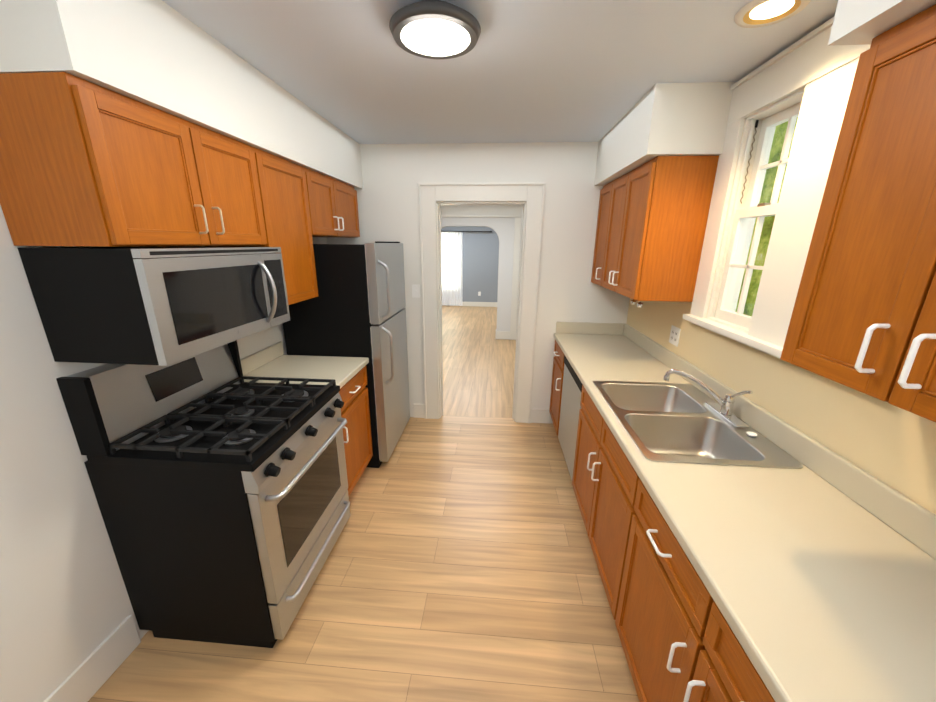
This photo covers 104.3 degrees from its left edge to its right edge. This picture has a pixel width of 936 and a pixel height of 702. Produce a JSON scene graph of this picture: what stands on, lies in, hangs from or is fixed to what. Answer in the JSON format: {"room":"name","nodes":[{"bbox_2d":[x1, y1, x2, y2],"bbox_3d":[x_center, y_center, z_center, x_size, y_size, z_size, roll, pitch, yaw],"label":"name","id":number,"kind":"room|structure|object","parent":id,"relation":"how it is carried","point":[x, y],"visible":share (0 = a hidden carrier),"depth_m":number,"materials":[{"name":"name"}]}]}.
{"room":"kitchen","nodes":[
{"label":"kitchen","id":0,"kind":"room"},
{"bbox_2d":[0,205,326,701],"bbox_3d":[-1.511,0.113,1.173,0.140,2.470,4.920,2,16,4],"label":"wall","id":1,"kind":"structure","parent":0,"point":[66,609],"depth_m":1.24,"materials":[{"name":"white paint"}]},
{"bbox_2d":[43,615,140,701],"bbox_3d":[-1.531,1.538,0.424,0.014,0.160,2.405,2,16,4],"label":"baseboard","id":2,"kind":"structure","parent":1,"relation":"attached to","point":[86,679],"depth_m":1.42,"materials":[{"name":"white paint"}]},
{"bbox_2d":[0,72,271,246],"bbox_3d":[-1.222,-0.654,1.437,0.346,0.458,0.778,2,16,4],"label":"upper cabinet","id":3,"kind":"object","parent":1,"relation":"attached to","point":[83,162],"depth_m":1.12,"materials":[{"name":"brown wood"}]},
{"bbox_2d":[18,246,289,365],"bbox_3d":[-1.157,-0.243,1.552,0.479,0.382,0.764,2,16,4],"label":"over-the-range microwave","id":4,"kind":"object","parent":3,"relation":"attached to","point":[164,306],"visible":1,"depth_m":1.23,"materials":[{"name":"black metal"}]},
{"bbox_2d":[260,150,317,304],"bbox_3d":[-1.177,-0.666,2.062,0.346,0.788,0.530,2,16,4],"label":"upper cabinet","id":5,"kind":"object","parent":1,"relation":"attached to","point":[287,186],"depth_m":2.09,"materials":[{"name":"brown wood"}]},
{"bbox_2d":[308,169,343,237],"bbox_3d":[-1.138,-0.988,2.465,0.346,0.398,0.428,2,16,4],"label":"upper cabinet","id":6,"kind":"object","parent":1,"relation":"attached to","point":[325,189],"depth_m":2.49,"materials":[{"name":"brown wood"}]},
{"bbox_2d":[340,182,359,237],"bbox_3d":[-1.110,-1.092,2.820,0.346,0.398,0.508,2,16,4],"label":"upper cabinet","id":7,"kind":"object","parent":1,"relation":"attached to","point":[349,217],"depth_m":2.88,"materials":[{"name":"brown wood"}]},
{"bbox_2d":[88,306,638,701],"bbox_3d":[-0.289,0.402,4.776,5.200,0.100,11.840,2,16,4],"label":"floor","id":8,"kind":"structure","parent":0,"point":[460,564],"depth_m":1.83,"materials":[{"name":"brown wood"}]},
{"bbox_2d":[56,340,349,647],"bbox_3d":[-1.046,0.588,1.772,0.718,1.228,0.760,2,16,4],"label":"stove","id":9,"kind":"object","parent":8,"relation":"on","point":[219,485],"visible":0.98,"depth_m":1.48,"materials":[{"name":"black metal"}]},
{"bbox_2d":[283,241,409,467],"bbox_3d":[-0.895,-0.010,2.971,0.764,1.700,0.755,2,16,4],"label":"refrigerator","id":10,"kind":"object","parent":8,"relation":"on","point":[355,307],"visible":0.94,"depth_m":2.56,"materials":[{"name":"black metal"}]},
{"bbox_2d":[339,366,372,495],"bbox_3d":[-1.032,0.572,2.458,0.653,0.872,0.541,2,16,4],"label":"base cabinet","id":11,"kind":"object","parent":8,"relation":"on","point":[355,411],"visible":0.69,"depth_m":2.44,"materials":[{"name":"brown wood"}]},
{"bbox_2d":[240,341,368,388],"bbox_3d":[-1.036,0.083,2.315,0.637,0.140,0.549,2,16,4],"label":"countertop","id":12,"kind":"structure","parent":11,"relation":"on","point":[273,360],"depth_m":2.33,"materials":[{"name":"beige laminate"}]},
{"bbox_2d":[549,340,564,434],"bbox_3d":[1.082,0.369,3.210,0.616,0.872,0.479,2,16,4],"label":"base cabinet","id":13,"kind":"object","parent":8,"relation":"on","point":[558,361],"depth_m":3.18,"materials":[{"name":"brown wood"}]},
{"bbox_2d":[558,355,582,479],"bbox_3d":[1.039,0.529,2.675,0.612,0.868,0.628,2,16,4],"label":"dishwasher","id":14,"kind":"object","parent":8,"relation":"on","point":[570,407],"visible":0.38,"depth_m":2.63,"materials":[{"name":"silver metal"}]},
{"bbox_2d":[572,385,628,601],"bbox_3d":[0.976,0.757,1.891,0.616,0.872,0.995,2,16,4],"label":"base cabinet","id":15,"kind":"object","parent":8,"relation":"on","point":[601,465],"depth_m":1.86,"materials":[{"name":"brown wood"}]},
{"bbox_2d":[554,322,935,701],"bbox_3d":[0.920,0.460,1.088,0.632,0.145,4.617,2,16,4],"label":"countertop","id":16,"kind":"structure","parent":15,"relation":"on","point":[816,573],"depth_m":0.97,"materials":[{"name":"beige laminate"}]},
{"bbox_2d":[593,381,802,468],"bbox_3d":[0.980,0.384,1.757,0.560,0.178,0.830,2,16,4],"label":"sink","id":17,"kind":"object","parent":16,"relation":"in","point":[674,422],"visible":0.56,"depth_m":1.72,"materials":[{"name":"silver metal"}]},
{"bbox_2d":[663,369,756,436],"bbox_3d":[1.106,0.221,1.675,0.266,0.179,0.362,2,16,4],"label":"faucet","id":18,"kind":"object","parent":16,"relation":"on","point":[724,409],"visible":1,"depth_m":1.70,"materials":[{"name":"silver metal"}]},
{"bbox_2d":[609,462,774,701],"bbox_3d":[0.905,1.016,1.009,0.616,0.872,1.050,2,16,4],"label":"base cabinet","id":19,"kind":"object","parent":8,"relation":"on","point":[679,641],"depth_m":1.13,"materials":[{"name":"brown wood"}]},
{"bbox_2d":[441,226,498,301],"bbox_3d":[0.117,-2.458,9.946,5.300,2.470,0.120,2,16,4],"label":"wall","id":20,"kind":"structure","parent":0,"point":[480,260],"depth_m":9.88,"materials":[{"name":"grey paint"}]},
{"bbox_2d":[441,231,491,231],"bbox_3d":[-0.428,-3.175,9.657,2.110,0.042,0.112,2,16,4],"label":"curtain rod","id":21,"kind":"object","parent":20,"relation":"attached to","point":[466,231],"visible":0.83,"depth_m":9.59,"materials":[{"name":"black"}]},
{"bbox_2d":[441,232,462,305],"bbox_3d":[-0.754,-2.216,9.930,1.220,1.940,0.036,2,16,4],"label":"curtain","id":22,"kind":"object","parent":21,"relation":"hanging from","point":[452,262],"visible":0.5,"depth_m":9.89,"materials":[{"name":"white fabric"}]},
{"bbox_2d":[442,302,496,306],"bbox_3d":[0.301,-1.310,10.198,4.900,0.130,0.014,2,16,4],"label":"baseboard","id":23,"kind":"structure","parent":20,"relation":"attached to","point":[485,304],"depth_m":10.19,"materials":[{"name":"white paint"}]},
{"bbox_2d":[327,142,629,422],"bbox_3d":[0.083,-0.516,3.358,2.690,2.470,0.140,2,16,4],"label":"wall","id":24,"kind":"structure","parent":0,"point":[393,175],"depth_m":3.10,"materials":[{"name":"white paint"}]},
{"bbox_2d":[412,285,419,297],"bbox_3d":[-0.476,-0.545,3.313,0.070,0.116,0.016,2,16,4],"label":"light switch","id":25,"kind":"object","parent":24,"relation":"attached to","point":[415,291],"visible":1,"depth_m":3.31,"materials":[{"name":"white plastic"}]},
{"bbox_2d":[418,182,544,422],"bbox_3d":[0.105,-0.371,3.394,1.047,2.172,0.190,2,16,4],"label":"door frame","id":26,"kind":"structure","parent":24,"relation":"attached to","point":[532,194],"depth_m":3.22,"materials":[{"name":"white paint"}]},
{"bbox_2d":[441,217,520,330],"bbox_3d":[0.041,-1.443,6.502,4.900,2.470,0.150,2,16,4],"label":"wall","id":27,"kind":"structure","parent":0,"point":[503,228],"depth_m":6.30,"materials":[{"name":"white paint"}]},
{"bbox_2d":[441,205,521,339],"bbox_3d":[0.887,-1.414,6.427,3.200,2.470,0.180,2,16,4],"label":"trim","id":28,"kind":"structure","parent":27,"relation":"attached to","point":[515,211],"depth_m":6.16,"materials":[{"name":"white paint"}]},
{"bbox_2d":[162,0,837,143],"bbox_3d":[-0.089,-1.077,0.709,2.970,0.100,4.920,2,16,4],"label":"ceiling","id":29,"kind":"structure","parent":0,"point":[522,71],"depth_m":1.60,"materials":[{"name":"white paint"}]},
{"bbox_2d":[0,0,362,188],"bbox_3d":[-1.160,-1.241,2.011,0.360,0.340,2.220,2,16,4],"label":"soffit","id":30,"kind":"structure","parent":29,"relation":"attached to","point":[162,55],"depth_m":1.27,"materials":[{"name":"white paint"}]},
{"bbox_2d":[389,0,480,58],"bbox_3d":[-0.118,-1.168,1.322,0.330,0.072,0.330,2,16,4],"label":"flush ceiling light","id":31,"kind":"object","parent":29,"relation":"attached to","point":[433,29],"visible":1,"depth_m":1.27,"materials":[{"name":"white glass"}]},
{"bbox_2d":[594,82,735,185],"bbox_3d":[1.187,-1.340,2.384,0.400,0.320,1.090,2,16,4],"label":"soffit","id":32,"kind":"structure","parent":29,"relation":"attached to","point":[673,119],"depth_m":1.89,"materials":[{"name":"white paint"}]},
{"bbox_2d":[734,0,810,27],"bbox_3d":[1.040,-1.169,1.249,0.210,0.007,0.210,2,16,4],"label":"recessed light","id":33,"kind":"object","parent":29,"relation":"in","point":[757,13],"visible":0.98,"depth_m":1.26,"materials":[{"name":"white glass"}]},
{"bbox_2d":[828,0,935,45],"bbox_3d":[0.966,-0.533,-0.361,0.400,0.320,2.450,2,16,4],"label":"soffit","id":34,"kind":"structure","parent":29,"relation":"attached to","point":[860,22],"depth_m":0.79,"materials":[{"name":"white paint"}]},
{"bbox_2d":[626,107,935,513],"bbox_3d":[1.310,0.198,0.971,0.140,2.470,4.920,2,16,4],"label":"wall","id":35,"kind":"structure","parent":0,"point":[890,445],"depth_m":1.31,"materials":[{"name":"beige paint"}]},
{"bbox_2d":[591,156,718,301],"bbox_3d":[1.188,-0.815,2.553,0.383,0.778,1.054,2,16,4],"label":"upper cabinet","id":36,"kind":"object","parent":35,"relation":"attached to","point":[652,218],"visible":1,"depth_m":2.10,"materials":[{"name":"brown wood"}]},
{"bbox_2d":[634,300,642,306],"bbox_3d":[1.054,-0.291,2.227,0.033,0.044,0.034,2,16,4],"label":"puck light","id":37,"kind":"object","parent":36,"relation":"attached to","point":[639,304],"depth_m":2.22,"materials":[{"name":"silver metal"}]},
{"bbox_2d":[669,325,680,346],"bbox_3d":[1.345,-0.099,2.370,0.008,0.116,0.116,2,16,4],"label":"outlet","id":38,"kind":"object","parent":35,"relation":"attached to","point":[674,335],"visible":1,"depth_m":2.36,"materials":[{"name":"white plastic"}]},
{"bbox_2d":[683,16,870,393],"bbox_3d":[1.353,-0.585,1.450,0.230,1.202,1.147,2,16,4],"label":"kitchen window","id":39,"kind":"structure","parent":35,"relation":"in","point":[807,80],"depth_m":1.57,"materials":[{"name":"white paint"}]},
{"bbox_2d":[780,4,935,421],"bbox_3d":[1.050,-0.247,0.620,0.346,0.778,0.656,2,16,4],"label":"upper cabinet","id":40,"kind":"object","parent":35,"relation":"attached to","point":[863,318],"visible":1,"depth_m":0.77,"materials":[{"name":"brown wood"}]},
{"label":"outside","id":41,"kind":"structure","parent":0,"visible":0},
{"bbox_2d":[735,117,797,316],"bbox_3d":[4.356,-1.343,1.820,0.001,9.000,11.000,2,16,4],"label":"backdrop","id":42,"kind":"structure","parent":41,"point":[772,157],"depth_m":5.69,"materials":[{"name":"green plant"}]}
]}

